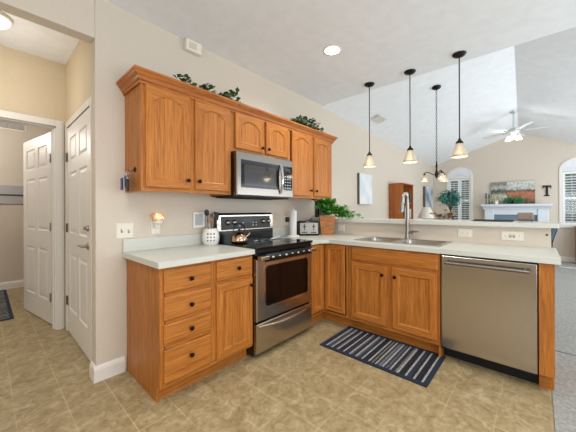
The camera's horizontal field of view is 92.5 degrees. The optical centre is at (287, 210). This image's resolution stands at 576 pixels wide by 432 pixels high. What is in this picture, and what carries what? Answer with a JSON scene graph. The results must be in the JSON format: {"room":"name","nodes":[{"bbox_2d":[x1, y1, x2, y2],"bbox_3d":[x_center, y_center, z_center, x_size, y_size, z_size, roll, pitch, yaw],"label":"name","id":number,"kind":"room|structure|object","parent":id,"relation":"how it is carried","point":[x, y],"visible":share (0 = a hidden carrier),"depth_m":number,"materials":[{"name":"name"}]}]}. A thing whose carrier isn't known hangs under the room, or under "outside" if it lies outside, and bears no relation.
{"room":"kitchen","nodes":[
{"label":"kitchen","id":0,"kind":"room"},
{"bbox_2d":[0,126,51,282],"bbox_3d":[-4.830,-0.142,4.010,0.120,2.780,4.000,0,0,42],"label":"wall","id":1,"kind":"structure","parent":0,"point":[11,141],"depth_m":4.40,"materials":[{"name":"paint"}]},
{"bbox_2d":[0,185,23,203],"bbox_3d":[-4.402,-0.245,4.371,0.028,0.295,0.350,0,0,42],"label":"shelf","id":2,"kind":"object","parent":1,"relation":"attached to","point":[9,194],"visible":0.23,"depth_m":4.37,"materials":[{"name":"grey wood"}]},
{"bbox_2d":[0,280,23,289],"bbox_3d":[-4.607,1.190,4.149,0.016,0.115,3.300,0,0,42],"label":"baseboard","id":3,"kind":"structure","parent":1,"relation":"attached to","point":[18,283],"depth_m":4.38,"materials":[{"name":"white wood"}]},
{"bbox_2d":[0,122,25,131],"bbox_3d":[-4.394,-1.353,4.394,0.014,0.150,0.320,0,0,42],"label":"air vent","id":4,"kind":"object","parent":1,"relation":"in","point":[3,125],"visible":0.63,"depth_m":4.39,"materials":[{"name":"white metal"}]},
{"bbox_2d":[0,45,65,327],"bbox_3d":[-3.319,-0.146,1.946,0.120,2.780,2.970,0,0,42],"label":"wall","id":5,"kind":"structure","parent":0,"point":[32,85],"depth_m":2.74,"materials":[{"name":"paint"}]},
{"bbox_2d":[0,110,63,329],"bbox_3d":[-2.724,0.157,2.584,0.144,2.170,0.955,0,0,42],"label":"trim","id":6,"kind":"structure","parent":5,"relation":"attached to","point":[57,127],"depth_m":2.86,"materials":[{"name":"white wood"}]},
{"bbox_2d":[23,132,51,323],"bbox_3d":[-2.922,0.194,3.224,0.921,2.073,0.049,0,0,33],"label":"door","id":7,"kind":"structure","parent":5,"relation":"in","point":[37,152],"depth_m":3.18,"materials":[{"name":"white wood"}]},
{"bbox_2d":[66,40,90,121],"bbox_3d":[-1.862,-0.150,2.545,1.235,2.780,0.105,0,0,42],"label":"wall","id":8,"kind":"structure","parent":0,"point":[78,66],"depth_m":2.52,"materials":[{"name":"paint"}]},
{"bbox_2d":[66,108,89,359],"bbox_3d":[-1.933,0.196,2.517,0.918,2.063,0.098,0,0,42],"label":"door","id":9,"kind":"structure","parent":8,"relation":"in","point":[78,146],"depth_m":2.50,"materials":[{"name":"white wood"}]},
{"bbox_2d":[65,96,91,361],"bbox_3d":[-1.926,0.171,2.522,1.036,2.138,0.017,0,0,42],"label":"trim","id":10,"kind":"structure","parent":8,"relation":"attached to","point":[87,104],"depth_m":2.28,"materials":[{"name":"white wood"}]},
{"bbox_2d":[0,0,432,369],"bbox_3d":[0.545,-0.168,4.200,0.110,2.800,11.500,0,0,42],"label":"wall","id":11,"kind":"structure","parent":0,"point":[119,39],"depth_m":2.22,"materials":[{"name":"paint"}]},
{"bbox_2d":[89,356,125,383],"bbox_3d":[-1.361,1.181,2.080,0.126,0.115,0.203,0,0,42],"label":"baseboard","id":12,"kind":"structure","parent":11,"relation":"attached to","point":[98,373],"depth_m":2.03,"materials":[{"name":"white wood"}]},
{"bbox_2d":[116,223,133,238],"bbox_3d":[-1.252,0.159,2.120,0.018,0.118,0.120,0,0,42],"label":"light switch","id":13,"kind":"object","parent":11,"relation":"attached to","point":[123,230],"visible":1,"depth_m":2.12,"materials":[{"name":"beige plastic"}]},
{"bbox_2d":[151,221,159,234],"bbox_3d":[-1.100,0.144,2.295,0.008,0.114,0.074,0,0,42],"label":"wall outlet","id":14,"kind":"object","parent":11,"relation":"attached to","point":[154,230],"visible":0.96,"depth_m":2.28,"materials":[{"name":"beige plastic"}]},
{"bbox_2d":[152,213,163,226],"bbox_3d":[-1.068,0.084,2.264,0.099,0.117,0.093,0,0,42],"label":"night light","id":15,"kind":"object","parent":11,"relation":"attached to","point":[157,217],"visible":1,"depth_m":2.24,"materials":[{"name":"white plastic"}]},
{"bbox_2d":[152,213,163,220],"bbox_3d":[-1.067,0.056,2.264,0.092,0.061,0.091,0,0,42],"label":"glass shade","id":16,"kind":"object","parent":15,"relation":"attached to","point":[156,216],"depth_m":2.23,"materials":[{"name":"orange glass"}]},
{"bbox_2d":[123,234,202,251],"bbox_3d":[-1.001,0.273,2.393,0.019,0.100,0.776,0,0,42],"label":"backsplash","id":17,"kind":"structure","parent":11,"relation":"attached to","point":[149,243],"depth_m":2.31,"materials":[{"name":"stone"}]},
{"bbox_2d":[125,83,230,195],"bbox_3d":[-0.867,-0.524,2.283,0.368,0.778,0.758,0,0,42],"label":"upper cabinet","id":18,"kind":"object","parent":11,"relation":"attached to","point":[175,142],"visible":0.94,"depth_m":2.09,"materials":[{"name":"brown wood"}]},
{"bbox_2d":[174,74,196,85],"bbox_3d":[-0.855,-0.994,2.183,0.285,0.150,0.228,0,0,42],"label":"ivy","id":19,"kind":"object","parent":18,"relation":"on","point":[178,75],"visible":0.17,"depth_m":2.14,"materials":[{"name":"green plant"}]},
{"bbox_2d":[199,83,214,92],"bbox_3d":[-0.714,-0.990,2.367,0.256,0.147,0.221,0,0,42],"label":"ivy","id":20,"kind":"object","parent":18,"relation":"on","point":[204,86],"visible":0.2,"depth_m":2.30,"materials":[{"name":"green plant"}]},
{"bbox_2d":[116,64,337,143],"bbox_3d":[-0.317,-0.926,2.884,0.379,0.086,2.507,0,0,42],"label":"crown molding","id":21,"kind":"structure","parent":18,"relation":"attached to","point":[136,75],"depth_m":2.23,"materials":[{"name":"brown wood"}]},
{"bbox_3d":[-1.116,-0.292,1.967,0.040,0.041,0.045,0,0,42],"label":"hook","id":22,"kind":"object","parent":18,"relation":"attached to","visible":0},
{"bbox_2d":[120,170,130,190],"bbox_3d":[-1.162,-0.210,1.979,0.143,0.156,0.030,0,0,40],"label":"bunch","id":23,"kind":"object","parent":22,"relation":"hanging from","point":[126,179],"visible":1,"depth_m":1.98,"materials":[{"name":"silver metal"}]},
{"bbox_2d":[184,38,201,56],"bbox_3d":[-0.869,-1.488,2.522,0.052,0.100,0.150,0,0,42],"label":"door chime","id":24,"kind":"object","parent":11,"relation":"attached to","point":[190,46],"visible":1,"depth_m":2.50,"materials":[{"name":"beige plastic"}]},
{"bbox_2d":[189,41,196,50],"bbox_3d":[-0.859,-1.488,2.497,0.002,0.060,0.075,0,0,42],"label":"grille","id":25,"kind":"object","parent":24,"relation":"attached to","point":[192,44],"depth_m":2.49,"materials":[{"name":"paint"}]},
{"bbox_2d":[192,212,204,227],"bbox_3d":[-0.834,0.091,2.577,0.025,0.146,0.122,0,0,42],"label":"intercom","id":26,"kind":"object","parent":11,"relation":"attached to","point":[198,218],"visible":0.88,"depth_m":2.56,"materials":[{"name":"white plastic"}]},
{"bbox_2d":[231,112,287,159],"bbox_3d":[-0.357,-0.722,2.846,0.368,0.386,0.760,0,0,42],"label":"upper cabinet","id":27,"kind":"object","parent":11,"relation":"attached to","point":[249,134],"visible":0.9,"depth_m":2.70,"materials":[{"name":"brown wood"}]},
{"bbox_2d":[218,87,240,106],"bbox_3d":[-0.556,-1.012,2.549,0.291,0.187,0.268,0,0,42],"label":"ivy","id":28,"kind":"object","parent":27,"relation":"on","point":[227,94],"visible":0.24,"depth_m":2.49,"materials":[{"name":"green plant"}]},
{"bbox_2d":[212,150,292,199],"bbox_3d":[-0.326,-0.321,2.820,0.447,0.414,0.753,0,0,42],"label":"microwave","id":29,"kind":"object","parent":27,"relation":"attached to","point":[253,176],"visible":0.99,"depth_m":2.63,"materials":[{"name":"silver metal"}]},
{"bbox_2d":[273,227,289,236],"bbox_3d":[0.067,0.270,3.572,0.019,0.100,0.878,0,0,42],"label":"backsplash","id":30,"kind":"structure","parent":11,"relation":"attached to","point":[276,231],"depth_m":3.40,"materials":[{"name":"laminate"}]},
{"bbox_2d":[288,130,331,199],"bbox_3d":[0.192,-0.528,3.451,0.368,0.778,0.868,0,0,42],"label":"upper cabinet","id":31,"kind":"object","parent":11,"relation":"attached to","point":[311,158],"visible":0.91,"depth_m":3.31,"materials":[{"name":"brown wood"}]},
{"bbox_2d":[290,115,325,132],"bbox_3d":[0.202,-1.021,3.387,0.286,0.250,0.734,0,0,42],"label":"ivy","id":32,"kind":"object","parent":31,"relation":"on","point":[300,120],"visible":0.27,"depth_m":3.33,"materials":[{"name":"green plant"}]},
{"bbox_2d":[315,202,323,216],"bbox_3d":[0.480,-0.018,3.999,0.062,0.242,0.205,0,0,42],"label":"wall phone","id":33,"kind":"object","parent":11,"relation":"attached to","point":[317,211],"visible":0.21,"depth_m":3.93,"materials":[{"name":"black plastic"}]},
{"bbox_2d":[357,173,371,203],"bbox_3d":[1.408,-0.380,5.036,0.046,0.550,0.500,0,0,42],"label":"wall art","id":34,"kind":"object","parent":11,"relation":"attached to","point":[364,181],"visible":1,"depth_m":4.97,"materials":[{"name":"white fabric"}]},
{"bbox_2d":[423,186,432,206],"bbox_3d":[4.003,-0.368,7.881,0.071,0.580,0.700,0,0,42],"label":"wall art","id":35,"kind":"object","parent":11,"relation":"attached to","point":[427,191],"visible":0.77,"depth_m":7.73,"materials":[{"name":"blue fabric"}]},
{"bbox_2d":[0,287,554,431],"bbox_3d":[-1.081,1.287,1.575,9.000,0.100,5.420,0,0,42],"label":"floor","id":36,"kind":"structure","parent":0,"point":[297,384],"depth_m":1.83,"materials":[{"name":"tile"}]},
{"bbox_2d":[0,290,13,320],"bbox_3d":[-3.965,1.240,3.500,1.700,0.009,0.600,0,0,42],"label":"runner rug","id":37,"kind":"object","parent":36,"relation":"on","point":[6,313],"visible":1,"depth_m":3.49,"materials":[{"name":"blue fabric"}]},
{"bbox_2d":[127,255,253,402],"bbox_3d":[-0.755,0.798,2.186,0.657,0.876,0.753,0,0,42],"label":"base cabinet","id":38,"kind":"object","parent":36,"relation":"on","point":[188,323],"visible":0.99,"depth_m":1.92,"materials":[{"name":"brown wood"}]},
{"bbox_2d":[123,234,254,268],"bbox_3d":[-0.768,0.291,2.182,0.648,0.138,0.776,0,0,42],"label":"countertop","id":39,"kind":"structure","parent":38,"relation":"on","point":[161,252],"depth_m":2.14,"materials":[{"name":"laminate"}]},
{"bbox_2d":[202,228,219,244],"bbox_3d":[-0.718,0.246,2.566,0.159,0.152,0.158,0,0,42],"label":"utensil crock","id":40,"kind":"object","parent":39,"relation":"on","point":[210,236],"visible":0.98,"depth_m":2.50,"materials":[{"name":"white ceramic"}]},
{"bbox_2d":[204,209,208,228],"bbox_3d":[-0.737,0.140,2.529,0.060,0.295,0.021,0,0,-39],"label":"ladle","id":41,"kind":"object","parent":40,"relation":"in","point":[206,212],"visible":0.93,"depth_m":2.52,"materials":[{"name":"black plastic"}]},
{"bbox_2d":[206,212,210,224],"bbox_3d":[-0.766,0.081,2.657,0.018,0.120,0.052,0,0,42],"label":"utensil","id":42,"kind":"object","parent":40,"relation":"in","point":[209,216],"visible":0.6,"depth_m":2.67,"materials":[{"name":"beige plastic"}]},
{"bbox_2d":[213,212,219,228],"bbox_3d":[-0.692,0.152,2.613,0.086,0.272,0.028,0,0,-38],"label":"turner","id":43,"kind":"object","parent":40,"relation":"in","point":[216,214],"visible":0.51,"depth_m":2.62,"materials":[{"name":"black plastic"}]},
{"bbox_2d":[213,213,315,355],"bbox_3d":[-0.219,0.632,2.724,0.692,1.205,0.758,0,0,42],"label":"range","id":44,"kind":"object","parent":36,"relation":"on","point":[282,267],"visible":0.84,"depth_m":2.53,"materials":[{"name":"silver metal"}]},
{"bbox_2d":[231,222,250,243],"bbox_3d":[-0.454,0.212,2.589,0.170,0.193,0.158,0,0,42],"label":"tea kettle","id":45,"kind":"object","parent":44,"relation":"on","point":[238,237],"visible":1,"depth_m":2.54,"materials":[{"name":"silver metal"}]},
{"bbox_2d":[218,237,312,249],"bbox_3d":[-0.235,0.319,2.738,0.635,0.021,0.758,0,0,42],"label":"cooktop","id":46,"kind":"object","parent":44,"relation":"in","point":[282,243],"depth_m":2.61,"materials":[{"name":"black glass"}]},
{"bbox_2d":[252,236,279,240],"bbox_3d":[-0.211,0.295,2.869,0.085,0.024,0.391,0,0,42],"label":"spoon rest","id":47,"kind":"object","parent":44,"relation":"on","point":[277,236],"visible":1,"depth_m":2.83,"materials":[{"name":"silver metal"}]},
{"bbox_2d":[310,243,351,325],"bbox_3d":[0.405,0.795,3.266,0.892,0.876,0.876,0,0,42],"label":"base cabinet","id":48,"kind":"object","parent":36,"relation":"on","point":[329,301],"visible":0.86,"depth_m":2.94,"materials":[{"name":"brown wood"}]},
{"bbox_2d":[273,227,560,264],"bbox_3d":[0.983,0.286,2.757,2.470,0.138,0.898,0,0,42],"label":"countertop","id":49,"kind":"structure","parent":48,"relation":"on","point":[493,251],"depth_m":2.31,"materials":[{"name":"laminate"}]},
{"bbox_2d":[297,221,318,235],"bbox_3d":[0.248,0.229,3.501,0.290,0.181,0.183,0,0,-2],"label":"toaster","id":50,"kind":"object","parent":49,"relation":"on","point":[304,228],"visible":0.94,"depth_m":3.43,"materials":[{"name":"silver metal"}]},
{"bbox_2d":[319,215,334,234],"bbox_3d":[0.503,0.195,3.557,0.204,0.247,0.134,0,0,2],"label":"wooden planter","id":51,"kind":"object","parent":49,"relation":"on","point":[327,222],"visible":0.97,"depth_m":3.50,"materials":[{"name":"brown wood"}]},
{"bbox_2d":[314,198,363,218],"bbox_3d":[0.649,-0.027,3.557,0.661,0.289,0.381,0,0,-5],"label":"leafy plant","id":52,"kind":"object","parent":51,"relation":"in","point":[327,206],"visible":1,"depth_m":3.49,"materials":[{"name":"green plant"}]},
{"bbox_2d":[353,236,452,246],"bbox_3d":[1.159,0.400,2.815,0.827,0.180,0.480,0,0,42],"label":"sink","id":53,"kind":"object","parent":49,"relation":"in","point":[436,243],"visible":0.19,"depth_m":2.85,"materials":[{"name":"silver metal"}]},
{"bbox_2d":[361,237,401,241],"bbox_3d":[0.999,0.401,2.940,0.354,0.180,0.392,0,0,42],"label":"basin","id":54,"kind":"object","parent":53,"relation":"in","point":[382,239],"depth_m":3.10,"materials":[{"name":"silver metal"}]},
{"bbox_2d":[397,239,444,245],"bbox_3d":[1.293,0.400,2.674,0.371,0.180,0.392,0,0,42],"label":"basin","id":55,"kind":"object","parent":53,"relation":"in","point":[408,241],"depth_m":2.82,"materials":[{"name":"silver metal"}]},
{"bbox_2d":[399,193,418,238],"bbox_3d":[1.270,0.060,2.916,0.176,0.498,0.142,0,0,-34],"label":"faucet","id":56,"kind":"object","parent":49,"relation":"on","point":[407,232],"visible":1,"depth_m":2.97,"materials":[{"name":"silver metal"}]},
{"bbox_3d":[0.064,0.152,3.348,0.156,0.335,0.156,0,0,42],"label":"paper towel holder","id":57,"kind":"object","parent":49,"relation":"on","visible":0},
{"bbox_2d":[290,211,296,234],"bbox_3d":[0.064,0.153,3.348,0.084,0.292,0.084,0,0,42],"label":"paper towel roll","id":58,"kind":"object","parent":57,"relation":"on","point":[293,214],"visible":0.99,"depth_m":3.31,"materials":[{"name":"white paper"}]},
{"bbox_2d":[320,326,445,387],"bbox_3d":[0.804,1.226,2.408,0.905,0.009,0.537,0,0,42],"label":"kitchen rug","id":59,"kind":"object","parent":36,"relation":"on","point":[417,365],"visible":1,"depth_m":2.33,"materials":[{"name":"blue fabric"}]},
{"bbox_2d":[348,245,443,356],"bbox_3d":[1.126,0.793,2.761,0.852,0.876,0.656,0,0,42],"label":"base cabinet","id":60,"kind":"object","parent":36,"relation":"on","point":[393,294],"visible":0.94,"depth_m":2.49,"materials":[{"name":"brown wood"}]},
{"bbox_2d":[441,254,538,383],"bbox_3d":[1.651,0.795,2.259,0.595,0.868,0.674,0,0,42],"label":"dishwasher","id":61,"kind":"object","parent":36,"relation":"on","point":[489,307],"visible":0.98,"depth_m":2.02,"materials":[{"name":"silver metal"}]},
{"bbox_2d":[539,263,554,390],"bbox_3d":[1.938,0.790,2.071,0.078,0.876,0.627,0,0,42],"label":"end panel","id":62,"kind":"object","parent":36,"relation":"on","point":[546,271],"visible":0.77,"depth_m":1.84,"materials":[{"name":"brown wood"}]},
{"bbox_2d":[0,0,575,104],"bbox_3d":[-1.026,-1.573,1.645,9.000,0.060,5.610,0,0,42],"label":"ceiling","id":63,"kind":"structure","parent":0,"point":[283,42],"depth_m":2.41,"materials":[{"name":"paint"}]},
{"bbox_2d":[0,11,12,29],"bbox_3d":[-2.329,-1.498,2.172,0.230,0.082,0.230,0,0,42],"label":"dome light","id":64,"kind":"object","parent":63,"relation":"attached to","point":[6,22],"visible":1,"depth_m":2.19,"materials":[{"name":"white glass"}]},
{"bbox_2d":[323,45,341,55],"bbox_3d":[0.429,-1.544,2.669,0.180,0.006,0.180,0,0,42],"label":"recessed light","id":65,"kind":"object","parent":63,"relation":"in","point":[331,50],"visible":1,"depth_m":2.66,"materials":[{"name":"white"}]},
{"bbox_2d":[363,82,375,167],"bbox_3d":[1.002,-1.041,3.388,0.153,1.014,0.153,0,0,42],"label":"pendant light","id":66,"kind":"object","parent":63,"relation":"hanging from","point":[369,162],"visible":1,"depth_m":3.37,"materials":[{"name":"brown metal"}]},
{"bbox_2d":[403,69,416,163],"bbox_3d":[1.365,-1.041,3.083,0.153,1.018,0.153,0,0,42],"label":"pendant light","id":67,"kind":"object","parent":63,"relation":"hanging from","point":[410,157],"visible":1,"depth_m":3.06,"materials":[{"name":"brown metal"}]},
{"bbox_2d":[451,50,467,158],"bbox_3d":[1.702,-1.038,2.737,0.153,1.024,0.153,0,0,42],"label":"pendant light","id":68,"kind":"object","parent":63,"relation":"hanging from","point":[459,151],"visible":1,"depth_m":2.72,"materials":[{"name":"brown metal"}]},
{"bbox_2d":[318,221,550,354],"bbox_3d":[1.314,0.690,3.143,2.444,1.080,0.115,0,0,42],"label":"wall","id":69,"kind":"structure","parent":0,"point":[533,237],"depth_m":2.77,"materials":[{"name":"paint"}]},
{"bbox_2d":[338,224,344,230],"bbox_3d":[0.698,0.229,3.616,0.100,0.085,0.008,0,0,42],"label":"wall outlet","id":70,"kind":"object","parent":69,"relation":"attached to","point":[341,227],"visible":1,"depth_m":3.61,"materials":[{"name":"beige plastic"}]},
{"bbox_2d":[312,218,558,227],"bbox_3d":[1.397,0.131,3.202,2.487,0.038,0.436,0,0,42],"label":"bar","id":71,"kind":"object","parent":69,"relation":"on","point":[531,224],"visible":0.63,"depth_m":2.71,"materials":[{"name":"laminate"}]},
{"bbox_2d":[472,219,513,221],"bbox_3d":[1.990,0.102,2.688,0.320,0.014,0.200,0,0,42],"label":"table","id":72,"kind":"object","parent":71,"relation":"on","point":[489,220],"visible":0.91,"depth_m":2.74,"materials":[{"name":"black"}]},
{"bbox_2d":[517,212,533,221],"bbox_3d":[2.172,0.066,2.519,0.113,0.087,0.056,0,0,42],"label":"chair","id":73,"kind":"object","parent":71,"relation":"on","point":[528,217],"visible":0.99,"depth_m":2.50,"materials":[{"name":"beige fabric"}]},
{"bbox_2d":[458,229,471,236],"bbox_3d":[1.725,0.224,2.686,0.120,0.080,0.008,0,0,42],"label":"wall outlet","id":74,"kind":"object","parent":69,"relation":"attached to","point":[461,232],"visible":1,"depth_m":2.68,"materials":[{"name":"beige plastic"}]},
{"bbox_2d":[501,231,523,240],"bbox_3d":[1.986,0.230,2.442,0.155,0.080,0.018,0,0,42],"label":"wall outlet","id":75,"kind":"object","parent":69,"relation":"attached to","point":[505,235],"visible":1,"depth_m":2.44,"materials":[{"name":"beige plastic"}]},
{"bbox_2d":[551,228,557,246],"bbox_3d":[2.232,0.229,2.306,0.042,0.162,0.102,0,0,42],"label":"bracket","id":76,"kind":"object","parent":69,"relation":"attached to","point":[553,230],"visible":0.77,"depth_m":2.28,"materials":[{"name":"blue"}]},
{"bbox_2d":[322,27,575,165],"bbox_3d":[4.331,-1.769,4.578,5.000,0.900,5.869,0,0,42],"label":"vault","id":77,"kind":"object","parent":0,"point":[536,78],"visible":0.67,"depth_m":4.61,"materials":[{"name":"paint"}]},
{"bbox_2d":[372,114,386,123],"bbox_3d":[1.586,-1.575,4.778,0.148,0.053,0.310,0,0,42],"label":"ceiling vent","id":78,"kind":"object","parent":77,"relation":"attached to","point":[379,119],"visible":1,"depth_m":4.77,"materials":[{"name":"white metal"}]},
{"bbox_2d":[421,85,447,181],"bbox_3d":[2.207,-1.143,4.156,0.365,1.410,0.386,0,0,42],"label":"chandelier","id":79,"kind":"object","parent":77,"relation":"hanging from","point":[442,177],"visible":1,"depth_m":4.12,"materials":[{"name":"brown metal"}]},
{"bbox_2d":[483,109,552,141],"bbox_3d":[4.614,-1.745,5.596,1.148,0.630,1.154,0,0,42],"label":"ceiling fan","id":80,"kind":"object","parent":77,"relation":"hanging from","point":[513,131],"visible":0.97,"depth_m":5.58,"materials":[{"name":"silver metal"}]},
{"bbox_2d":[322,25,575,105],"bbox_3d":[1.720,-1.881,2.963,3.300,0.660,0.030,0,0,42],"label":"step","id":81,"kind":"structure","parent":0,"point":[574,25],"depth_m":2.84,"materials":[{"name":"paint"}]},
{"bbox_2d":[433,133,575,256],"bbox_3d":[6.305,-0.410,6.833,5.110,3.250,0.140,0,0,42],"label":"wall","id":82,"kind":"structure","parent":0,"point":[529,158],"depth_m":7.07,"materials":[{"name":"paint"}]},
{"bbox_2d":[447,167,472,219],"bbox_3d":[4.981,-0.406,7.986,0.650,1.650,0.130,0,0,42],"label":"window","id":83,"kind":"structure","parent":82,"relation":"in","point":[455,174],"depth_m":7.93,"materials":[{"name":"white wood"}]},
{"bbox_2d":[449,179,459,219],"bbox_3d":[4.875,-0.276,8.069,0.263,1.260,0.030,0,0,42],"label":"shutter","id":84,"kind":"object","parent":83,"relation":"attached to","point":[450,180],"depth_m":8.02,"materials":[{"name":"white wood"}]},
{"bbox_2d":[449,169,470,177],"bbox_3d":[4.949,-1.073,7.953,0.550,0.235,0.020,0,0,42],"label":"shade","id":85,"kind":"object","parent":83,"relation":"attached to","point":[454,173],"depth_m":7.94,"materials":[{"name":"white"}]},
{"bbox_2d":[460,178,470,219],"bbox_3d":[5.074,-0.276,7.888,0.263,1.260,0.030,0,0,42],"label":"shutter","id":86,"kind":"object","parent":83,"relation":"attached to","point":[464,179],"depth_m":7.87,"materials":[{"name":"white wood"}]},
{"bbox_2d":[491,180,534,203],"bbox_3d":[5.818,-0.448,7.152,0.890,0.580,0.041,0,0,42],"label":"painting","id":87,"kind":"object","parent":82,"relation":"attached to","point":[525,189],"visible":0.77,"depth_m":7.09,"materials":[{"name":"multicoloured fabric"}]},
{"bbox_2d":[543,185,550,195],"bbox_3d":[6.312,-0.470,6.715,0.156,0.260,0.024,0,0,42],"label":"letter","id":88,"kind":"object","parent":82,"relation":"attached to","point":[546,186],"depth_m":6.70,"materials":[{"name":"black metal"}]},
{"bbox_2d":[559,157,575,227],"bbox_3d":[6.774,-0.411,6.361,0.730,1.650,0.130,0,0,42],"label":"window","id":89,"kind":"structure","parent":82,"relation":"in","point":[569,166],"depth_m":6.50,"materials":[{"name":"white wood"}]},
{"bbox_2d":[562,159,575,169],"bbox_3d":[6.742,-1.079,6.328,0.630,0.235,0.020,0,0,42],"label":"shade","id":90,"kind":"object","parent":89,"relation":"attached to","point":[570,164],"depth_m":6.45,"materials":[{"name":"white"}]},
{"bbox_2d":[563,171,575,224],"bbox_3d":[6.654,-0.281,6.457,0.303,1.260,0.030,0,0,42],"label":"shutter","id":91,"kind":"object","parent":89,"relation":"attached to","point":[567,172],"depth_m":6.49,"materials":[{"name":"white wood"}]},
{"bbox_2d":[560,256,575,261],"bbox_3d":[4.423,1.163,4.670,5.000,0.115,5.600,0,0,42],"label":"baseboard","id":92,"kind":"structure","parent":82,"relation":"attached to","point":[563,258],"depth_m":6.47,"materials":[{"name":"white"}]},
{"bbox_2d":[552,261,575,431],"bbox_3d":[3.148,1.273,3.262,5.000,0.104,9.399,0,0,42],"label":"floor","id":93,"kind":"structure","parent":0,"point":[564,395],"depth_m":2.43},
{"bbox_2d":[389,183,413,218],"bbox_3d":[2.483,0.329,6.021,0.303,1.789,0.656,0,0,42],"label":"bookcase","id":94,"kind":"object","parent":93,"relation":"on","point":[396,190],"visible":0.37,"depth_m":5.82,"materials":[{"name":"brown wood"}]},
{"bbox_2d":[434,188,464,219],"bbox_3d":[4.293,0.318,7.369,0.642,1.794,0.732,0,0,13],"label":"potted tree","id":95,"kind":"object","parent":93,"relation":"on","point":[451,198],"visible":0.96,"depth_m":7.24,"materials":[{"name":"teal plant"}]},
{"bbox_2d":[481,203,552,221],"bbox_3d":[5.785,0.532,7.023,1.390,1.370,0.279,0,0,42],"label":"fireplace","id":96,"kind":"object","parent":93,"relation":"on","point":[492,211],"visible":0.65,"depth_m":7.01,"materials":[{"name":"white wood"}]},
{"bbox_2d":[490,194,502,203],"bbox_3d":[5.465,-0.292,7.231,0.150,0.279,0.287,0,0,-36],"label":"flowers","id":97,"kind":"object","parent":96,"relation":"on","point":[496,200],"visible":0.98,"depth_m":7.21,"materials":[{"name":"beige plant"}]},
{"bbox_2d":[503,196,525,203],"bbox_3d":[5.752,-0.262,7.015,0.470,0.216,0.240,0,0,42],"label":"fern","id":98,"kind":"object","parent":96,"relation":"on","point":[511,200],"visible":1,"depth_m":6.99,"materials":[{"name":"green plant"}]},
{"bbox_2d":[481,203,552,205],"bbox_3d":[5.783,-0.129,7.023,1.390,0.050,0.279,0,0,42],"label":"mantel shelf","id":99,"kind":"object","parent":96,"relation":"attached to","point":[551,204],"depth_m":6.88,"materials":[{"name":"white wood"}]},
{"bbox_2d":[574,226,575,260],"bbox_3d":[6.805,0.786,5.959,0.830,0.845,0.390,0,0,42],"label":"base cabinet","id":100,"kind":"object","parent":93,"relation":"on","point":[574,226],"visible":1,"depth_m":6.29,"materials":[{"name":"brown wood"}]},
{"bbox_3d":[2.293,0.843,4.063,1.100,0.753,1.100,0,0,42],"label":"dining table","id":101,"kind":"object","parent":93,"relation":"on","visible":0},
{"bbox_2d":[430,209,456,219],"bbox_3d":[2.316,0.227,4.045,0.354,0.479,0.385,0,0,-1],"label":"flower centerpiece","id":102,"kind":"object","parent":101,"relation":"on","point":[448,213],"visible":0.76,"depth_m":4.00,"materials":[{"name":"brown plant"}]},
{"bbox_3d":[3.147,0.910,6.271,0.500,0.620,0.500,0,0,42],"label":"side table","id":103,"kind":"object","parent":93,"relation":"on","visible":0},
{"bbox_2d":[418,207,433,218],"bbox_3d":[3.145,0.264,6.271,0.350,0.670,0.350,0,0,42],"label":"table lamp","id":104,"kind":"object","parent":103,"relation":"on","point":[425,212],"visible":0.56,"depth_m":6.17,"materials":[{"name":"white fabric"}]},
{"label":"outside","id":105,"kind":"structure","parent":0,"visible":0},
{"bbox_3d":[13.207,1.445,15.105,28.000,0.100,21.340,0,0,42],"label":"floor","id":106,"kind":"structure","parent":105,"visible":0},
{"bbox_2d":[451,174,575,220],"bbox_3d":[9.991,-0.396,10.158,12.934,3.600,1.454,0,0,42],"label":"hedge","id":107,"kind":"object","parent":106,"relation":"on","point":[452,210],"visible":0.02,"depth_m":9.66,"materials":[{"name":"white wood"}]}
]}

